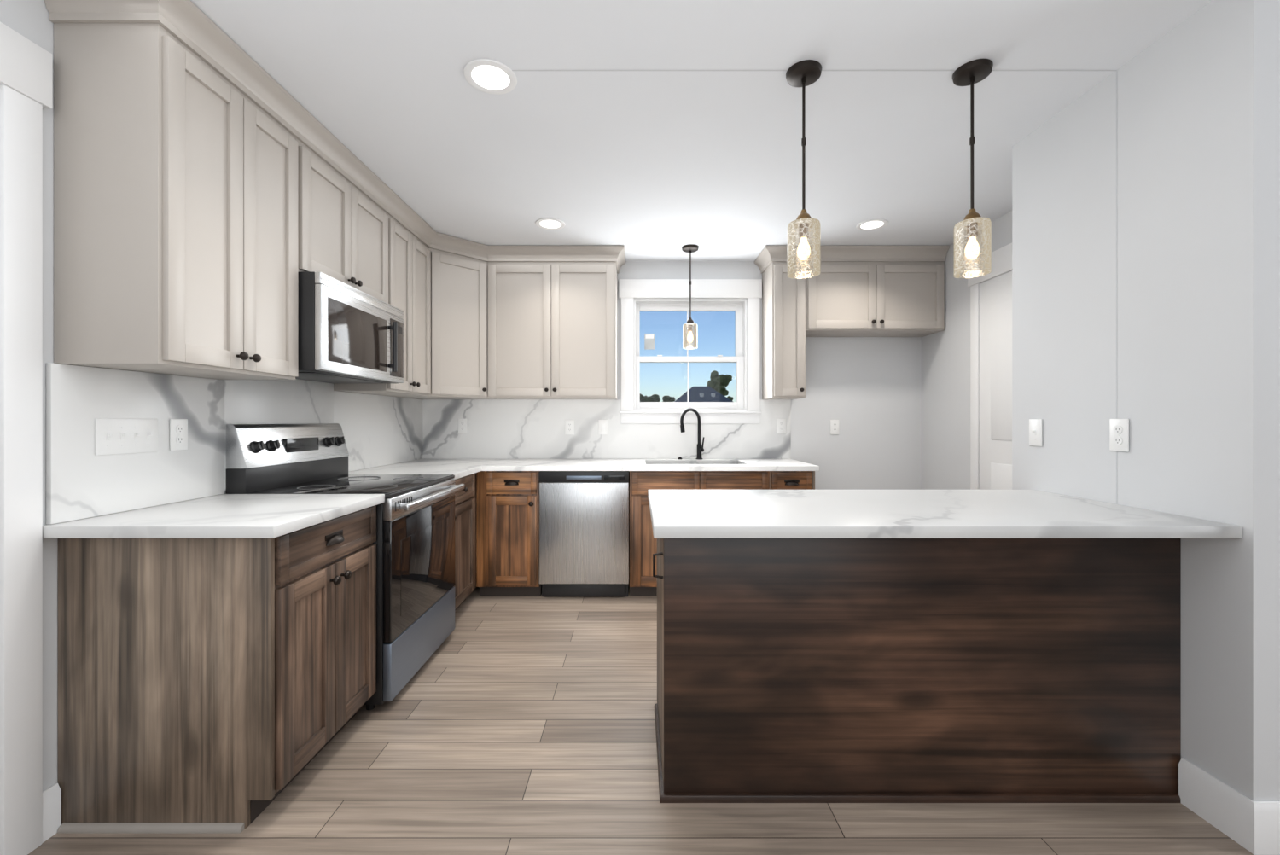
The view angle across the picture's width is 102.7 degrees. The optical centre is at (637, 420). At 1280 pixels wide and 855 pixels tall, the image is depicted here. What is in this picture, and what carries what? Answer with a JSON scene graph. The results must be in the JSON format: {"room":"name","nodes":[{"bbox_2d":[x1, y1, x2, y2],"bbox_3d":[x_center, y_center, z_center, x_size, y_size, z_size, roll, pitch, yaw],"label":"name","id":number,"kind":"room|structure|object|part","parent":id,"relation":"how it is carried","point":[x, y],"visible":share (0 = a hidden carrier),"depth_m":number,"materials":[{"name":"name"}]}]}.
{"room":"kitchen","nodes":[
{"label":"kitchen","id":0,"kind":"room"},
{"bbox_2d":[0,0,226,791],"bbox_3d":[-1.810,-0.030,0.505,0.150,2.500,7.210,0,0,0],"label":"wall","id":1,"kind":"structure","parent":0,"point":[29,20],"depth_m":1.50,"materials":[{"name":"paint"}]},
{"bbox_2d":[0,21,52,854],"bbox_3d":[-1.720,0.075,0.948,0.026,2.290,1.095,0,0,0],"label":"door frame","id":2,"kind":"structure","parent":1,"relation":"attached to","point":[26,81],"depth_m":1.42,"materials":[{"name":"white wood"}]},
{"bbox_2d":[42,783,61,843],"bbox_3d":[-1.726,1.150,1.502,0.015,0.140,0.048,0,0,0],"label":"baseboard","id":3,"kind":"structure","parent":1,"relation":"attached to","point":[51,809],"depth_m":1.50,"materials":[{"name":"white wood"}]},
{"bbox_2d":[53,23,298,379],"bbox_3d":[-1.551,-0.723,1.825,0.364,1.106,0.611,0,0,0],"label":"upper cabinet","id":4,"kind":"object","parent":1,"relation":"attached to","point":[176,206],"visible":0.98,"depth_m":1.53,"materials":[{"name":"beige wood"}]},
{"bbox_2d":[46,362,422,524],"bbox_3d":[-1.726,0.047,2.804,0.015,0.514,2.608,0,0,0],"label":"backsplash","id":5,"kind":"structure","parent":1,"relation":"attached to","point":[84,480],"depth_m":1.90,"materials":[{"name":"stone"}]},
{"bbox_2d":[94,418,157,455],"bbox_3d":[-1.709,0.053,1.711,0.016,0.114,0.208,0,0,0],"label":"switch plate","id":6,"kind":"object","parent":5,"relation":"attached to","point":[119,436],"visible":1,"depth_m":1.70,"materials":[{"name":"white plastic"}]},
{"bbox_2d":[169,418,187,450],"bbox_3d":[-1.714,0.052,1.915,0.008,0.117,0.072,0,0,0],"label":"electrical outlet plate","id":7,"kind":"object","parent":5,"relation":"attached to","point":[178,434],"visible":1,"depth_m":1.91,"materials":[{"name":"white plastic"}]},
{"bbox_2d":[44,0,625,273],"bbox_3d":[-0.914,-1.228,2.782,1.637,0.097,2.652,0,0,0],"label":"crown molding","id":8,"kind":"structure","parent":1,"relation":"attached to","point":[194,28],"depth_m":2.01,"materials":[{"name":"beige wood"}]},
{"bbox_2d":[295,137,388,303],"bbox_3d":[-1.551,-0.951,2.515,0.364,0.651,0.764,0,0,0],"label":"upper cabinet","id":9,"kind":"object","parent":1,"relation":"attached to","point":[343,229],"visible":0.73,"depth_m":2.43,"materials":[{"name":"beige wood"}]},
{"bbox_2d":[295,271,403,383],"bbox_3d":[-1.502,-0.414,2.515,0.462,0.416,0.758,0,0,0],"label":"over-the-range microwave","id":10,"kind":"object","parent":1,"relation":"attached to","point":[347,334],"visible":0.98,"depth_m":2.34,"materials":[{"name":"silver metal"}]},
{"bbox_2d":[333,212,430,395],"bbox_3d":[-1.551,-0.723,3.194,0.364,1.106,0.590,0,0,0],"label":"upper cabinet","id":11,"kind":"object","parent":1,"relation":"attached to","point":[409,274],"visible":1,"depth_m":3.17,"materials":[{"name":"beige wood"}]},
{"bbox_2d":[27,574,1253,854],"bbox_3d":[0.500,1.250,0.655,8.200,0.060,7.510,0,0,0],"label":"floor","id":12,"kind":"structure","parent":0,"point":[510,726],"depth_m":1.65,"materials":[{"name":"brown wood"}]},
{"bbox_2d":[58,506,376,828],"bbox_3d":[-1.389,0.780,1.830,0.688,0.879,0.600,0,0,0],"label":"base cabinet","id":13,"kind":"object","parent":12,"relation":"on","point":[217,680],"visible":0.98,"depth_m":1.53,"materials":[{"name":"brown wood"}]},
{"bbox_2d":[57,822,244,833],"bbox_3d":[-1.444,1.210,1.522,0.541,0.019,0.016,0,0,0],"label":"trim","id":14,"kind":"structure","parent":13,"relation":"attached to","point":[151,828],"depth_m":1.52,"materials":[{"name":"wood"}]},
{"bbox_2d":[42,494,384,538],"bbox_3d":[-1.391,0.323,1.804,0.683,0.035,0.653,0,0,0],"label":"countertop","id":15,"kind":"structure","parent":13,"relation":"on","point":[246,516],"depth_m":1.61,"materials":[{"name":"stone"}]},
{"bbox_2d":[225,423,464,709],"bbox_3d":[-1.342,0.618,2.515,0.752,1.205,0.762,0,0,0],"label":"range","id":16,"kind":"object","parent":12,"relation":"on","point":[415,542],"visible":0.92,"depth_m":2.35,"materials":[{"name":"silver metal"}]},
{"bbox_2d":[453,472,476,610],"bbox_3d":[-1.389,0.780,3.197,0.688,0.879,0.595,0,0,0],"label":"base cabinet","id":17,"kind":"object","parent":12,"relation":"on","point":[465,542],"visible":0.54,"depth_m":3.23,"materials":[{"name":"brown wood"}]},
{"bbox_2d":[348,462,484,479],"bbox_3d":[-1.390,0.323,3.168,0.686,0.035,0.540,0,0,0],"label":"countertop","id":18,"kind":"structure","parent":17,"relation":"on","point":[457,468],"depth_m":3.24,"materials":[{"name":"stone"}]},
{"bbox_2d":[476,471,541,595],"bbox_3d":[-0.886,0.780,3.774,0.425,0.879,0.668,0,0,0],"label":"base cabinet","id":19,"kind":"object","parent":12,"relation":"on","point":[507,532],"visible":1,"depth_m":3.48,"materials":[{"name":"brown wood"}]},
{"bbox_2d":[538,471,629,596],"bbox_3d":[-0.363,0.780,3.788,0.611,0.879,0.639,0,0,0],"label":"dishwasher","id":20,"kind":"object","parent":12,"relation":"on","point":[584,533],"visible":0.98,"depth_m":3.47,"materials":[{"name":"silver metal"}]},
{"bbox_2d":[629,471,768,595],"bbox_3d":[0.424,0.780,3.774,0.952,0.879,0.668,0,0,0],"label":"base cabinet","id":21,"kind":"object","parent":12,"relation":"on","point":[642,550],"visible":0.4,"depth_m":3.48,"materials":[{"name":"brown wood"}]},
{"bbox_2d":[403,459,819,471],"bbox_3d":[-0.254,0.323,3.777,2.958,0.035,0.661,0,0,0],"label":"countertop","id":22,"kind":"structure","parent":21,"relation":"on","point":[490,464],"depth_m":3.55,"materials":[{"name":"stone"}]},
{"bbox_2d":[680,407,704,459],"bbox_3d":[0.425,0.102,3.986,0.196,0.404,0.152,0,0,0],"label":"gooseneck faucet","id":23,"kind":"object","parent":22,"relation":"on","point":[700,448],"visible":1,"depth_m":4.01,"materials":[{"name":"black metal"}]},
{"bbox_2d":[652,538,864,802],"bbox_3d":[0.400,0.780,1.968,0.631,0.880,0.603,0,0,0],"label":"base cabinet","id":24,"kind":"object","parent":12,"relation":"on","point":[760,642],"depth_m":1.65,"materials":[{"name":"brown wood"}]},
{"bbox_2d":[647,489,1242,538],"bbox_3d":[0.897,0.323,1.874,1.701,0.035,0.792,0,0,0],"label":"countertop","id":25,"kind":"structure","parent":24,"relation":"on","point":[854,514],"depth_m":1.63,"materials":[{"name":"stone"}]},
{"bbox_2d":[768,471,814,489],"bbox_3d":[1.056,0.780,3.774,0.311,0.879,0.668,0,0,0],"label":"base cabinet","id":26,"kind":"object","parent":12,"relation":"on","point":[791,480],"visible":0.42,"depth_m":3.48,"materials":[{"name":"brown wood"}]},
{"bbox_2d":[864,538,1031,802],"bbox_3d":[0.922,0.780,1.968,0.676,0.880,0.603,0,0,0],"label":"base cabinet","id":27,"kind":"object","parent":12,"relation":"on","point":[918,670],"depth_m":1.65,"materials":[{"name":"brown wood"}]},
{"bbox_2d":[1031,538,1181,802],"bbox_3d":[1.438,0.780,1.968,0.620,0.880,0.603,0,0,0],"label":"base cabinet","id":28,"kind":"object","parent":12,"relation":"on","point":[1106,613],"depth_m":1.65,"materials":[{"name":"brown wood"}]},
{"bbox_2d":[190,0,1211,261],"bbox_3d":[0.500,-1.310,0.655,8.200,0.060,7.510,0,0,0],"label":"ceiling","id":29,"kind":"structure","parent":0,"point":[653,165],"depth_m":2.07,"materials":[{"name":"paint"}]},
{"bbox_2d":[463,58,517,94],"bbox_3d":[-0.546,-1.276,1.906,0.192,0.008,0.192,0,0,0],"label":"recessed light","id":30,"kind":"object","parent":29,"relation":"in","point":[491,76],"visible":1,"depth_m":1.90,"materials":[{"name":"white plastic"}]},
{"bbox_2d":[535,217,564,229],"bbox_3d":[-0.565,-1.276,3.325,0.192,0.008,0.192,0,0,0],"label":"recessed light","id":31,"kind":"object","parent":29,"relation":"in","point":[549,224],"visible":1,"depth_m":3.32,"materials":[{"name":"white plastic"}]},
{"bbox_2d":[681,244,698,349],"bbox_3d":[0.390,-0.907,3.780,0.126,0.744,0.126,0,0,0],"label":"light","id":32,"kind":"object","parent":29,"relation":"hanging from","point":[690,336],"visible":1,"depth_m":3.76,"materials":[{"name":"beige glass"}]},
{"bbox_2d":[785,59,821,279],"bbox_3d":[0.610,-0.908,1.878,0.126,0.744,0.126,0,0,0],"label":"light","id":33,"kind":"object","parent":29,"relation":"hanging from","point":[803,74],"visible":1,"depth_m":1.86,"materials":[{"name":"beige glass"}]},
{"bbox_2d":[855,218,888,230],"bbox_3d":[1.530,-1.276,3.340,0.192,0.008,0.192,0,0,0],"label":"recessed light","id":34,"kind":"object","parent":29,"relation":"in","point":[872,224],"visible":1,"depth_m":3.33,"materials":[{"name":"white plastic"}]},
{"bbox_2d":[952,58,993,278],"bbox_3d":[1.224,-0.908,1.872,0.126,0.744,0.126,0,0,0],"label":"light","id":35,"kind":"object","parent":29,"relation":"hanging from","point":[971,72],"visible":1,"depth_m":1.86,"materials":[{"name":"beige glass"}]},
{"bbox_2d":[617,261,921,489],"bbox_3d":[1.333,-0.030,4.190,6.535,2.500,0.160,0,0,0],"label":"wall","id":36,"kind":"structure","parent":0,"point":[866,392],"depth_m":4.11,"materials":[{"name":"paint"}]},
{"bbox_2d":[389,247,494,399],"bbox_3d":[-1.418,-0.723,3.797,0.631,1.106,0.622,0,0,0],"label":"upper cabinet","id":37,"kind":"object","parent":36,"relation":"attached to","point":[458,327],"visible":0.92,"depth_m":3.63,"materials":[{"name":"beige wood"}]},
{"bbox_3d":[-1.250,-0.667,3.624,0.054,0.970,0.407,0,0,45],"label":"door","id":38,"kind":"part","parent":37,"relation":"part of","materials":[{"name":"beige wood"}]},
{"bbox_2d":[487,261,617,399],"bbox_3d":[-0.637,-0.723,3.926,0.955,1.106,0.364,0,0,0],"label":"upper cabinet","id":39,"kind":"object","parent":36,"relation":"attached to","point":[552,330],"visible":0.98,"depth_m":3.79,"materials":[{"name":"beige wood"}]},
{"bbox_2d":[422,399,791,459],"bbox_3d":[-0.246,0.068,4.101,2.942,0.473,0.015,0,0,0],"label":"backsplash","id":40,"kind":"structure","parent":36,"relation":"attached to","point":[515,428],"depth_m":4.09,"materials":[{"name":"stone"}]},
{"bbox_2d":[458,418,466,433],"bbox_3d":[-1.397,0.042,4.089,0.072,0.117,0.008,0,0,0],"label":"outlet","id":41,"kind":"object","parent":40,"relation":"attached to","point":[462,426],"visible":1,"depth_m":4.09,"materials":[{"name":"white plastic"}]},
{"bbox_2d":[564,419,574,434],"bbox_3d":[-0.541,0.052,4.089,0.072,0.117,0.008,0,0,0],"label":"outlet","id":42,"kind":"object","parent":40,"relation":"attached to","point":[569,427],"visible":1,"depth_m":4.09,"materials":[{"name":"white plastic"}]},
{"bbox_2d":[598,419,607,434],"bbox_3d":[-0.275,0.052,4.088,0.072,0.117,0.008,0,0,0],"label":"switch plate","id":43,"kind":"object","parent":40,"relation":"attached to","point":[602,427],"visible":1,"depth_m":4.09,"materials":[{"name":"white plastic"}]},
{"bbox_2d":[776,418,785,433],"bbox_3d":[1.150,0.042,4.089,0.072,0.117,0.008,0,0,0],"label":"outlet plate","id":44,"kind":"object","parent":40,"relation":"attached to","point":[781,426],"visible":1,"depth_m":4.09,"materials":[{"name":"white plastic"}]},
{"bbox_2d":[618,279,762,424],"bbox_3d":[0.422,-0.552,4.163,1.139,1.152,0.194,0,0,0],"label":"kitchen window","id":45,"kind":"structure","parent":36,"relation":"in","point":[637,296],"depth_m":4.09,"materials":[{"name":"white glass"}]},
{"bbox_2d":[762,261,805,399],"bbox_3d":[1.125,-0.723,3.926,0.250,1.106,0.364,0,0,0],"label":"upper cabinet","id":46,"kind":"object","parent":36,"relation":"attached to","point":[783,335],"visible":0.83,"depth_m":3.79,"materials":[{"name":"beige wood"}]},
{"bbox_2d":[830,419,839,434],"bbox_3d":[1.582,0.052,4.104,0.072,0.117,0.008,0,0,0],"label":"outlet","id":47,"kind":"object","parent":36,"relation":"attached to","point":[834,427],"visible":1,"depth_m":4.10,"materials":[{"name":"white plastic"}]},
{"bbox_2d":[754,245,949,273],"bbox_3d":[1.607,-1.228,3.921,1.341,0.097,0.374,0,0,0],"label":"crown molding","id":48,"kind":"structure","parent":36,"relation":"attached to","point":[767,256],"depth_m":3.77,"materials":[{"name":"beige wood"}]},
{"bbox_2d":[805,261,944,337],"bbox_3d":[1.764,-0.973,3.926,1.027,0.606,0.364,0,0,0],"label":"upper cabinet","id":49,"kind":"object","parent":36,"relation":"attached to","point":[875,299],"visible":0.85,"depth_m":3.79,"materials":[{"name":"beige wood"}]},
{"bbox_2d":[921,210,1012,489],"bbox_3d":[2.340,-0.030,3.250,0.120,2.500,1.720,0,0,0],"label":"wall","id":50,"kind":"structure","parent":0,"point":[945,409],"depth_m":3.73,"materials":[{"name":"paint"}]},
{"bbox_2d":[967,243,1012,489],"bbox_3d":[2.240,0.075,2.965,0.077,2.290,1.050,0,0,0],"label":"door frame","id":51,"kind":"structure","parent":50,"relation":"attached to","point":[991,381],"depth_m":3.27,"materials":[{"name":"white wood"}]},
{"bbox_2d":[1012,0,1279,801],"bbox_3d":[2.525,-0.030,1.923,1.550,2.500,0.935,0,0,0],"label":"wall","id":52,"kind":"structure","parent":0,"point":[1198,249],"depth_m":1.63,"materials":[{"name":"paint"}]},
{"bbox_2d":[1029,418,1042,446],"bbox_3d":[1.739,0.052,2.244,0.016,0.117,0.072,0,0,0],"label":"switch plate","id":53,"kind":"object","parent":52,"relation":"attached to","point":[1035,432],"visible":1,"depth_m":2.24,"materials":[{"name":"white plastic"}]},
{"bbox_2d":[1109,418,1128,451],"bbox_3d":[1.744,0.052,1.855,0.008,0.117,0.072,0,0,0],"label":"electrical outlet plate","id":54,"kind":"object","parent":52,"relation":"attached to","point":[1119,434],"visible":1,"depth_m":1.85,"materials":[{"name":"white plastic"}]},
{"bbox_2d":[1178,757,1279,854],"bbox_3d":[2.517,1.150,1.539,1.567,0.140,0.202,0,0,0],"label":"baseboard block","id":55,"kind":"object","parent":52,"relation":"attached to","point":[1247,823],"visible":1,"depth_m":1.50,"materials":[{"name":"white wood"}]},
{"label":"outside","id":56,"kind":"structure","parent":0,"visible":0},
{"bbox_3d":[0.000,1.530,132.210,300.000,0.380,255.580,0,0,0],"label":"ground","id":57,"kind":"structure","parent":56,"visible":0},
{"bbox_2d":[640,393,647,400],"bbox_3d":[1.056,-2.190,107.611,5.925,7.060,3.070,0,0,0],"label":"tree","id":58,"kind":"object","parent":57,"relation":"on","point":[642,396],"depth_m":106.60,"materials":[{"name":"green plant"}]},
{"bbox_2d":[640,394,660,401],"bbox_3d":[2.011,-2.122,107.530,5.789,6.925,3.459,0,0,0],"label":"tree","id":59,"kind":"object","parent":57,"relation":"on","point":[654,398],"depth_m":106.35,"materials":[{"name":"green plant"}]},
{"bbox_2d":[662,395,674,401],"bbox_3d":[6.551,-1.841,102.792,5.648,6.362,3.081,0,0,0],"label":"tree","id":60,"kind":"object","parent":57,"relation":"on","point":[666,398],"depth_m":101.78,"materials":[{"name":"green plant"}]},
{"bbox_2d":[674,386,733,401],"bbox_3d":[8.000,-1.495,64.500,8.800,5.670,9.000,0,0,0],"label":"house","id":61,"kind":"structure","parent":57,"relation":"on","point":[696,396],"depth_m":62.34,"materials":[{"name":"blue"}]},
{"bbox_2d":[707,370,733,401],"bbox_3d":[13.248,-3.269,79.984,6.487,9.219,2.657,0,0,0],"label":"tree","id":62,"kind":"object","parent":57,"relation":"on","point":[718,387],"depth_m":79.43,"materials":[{"name":"green plant"}]}
]}

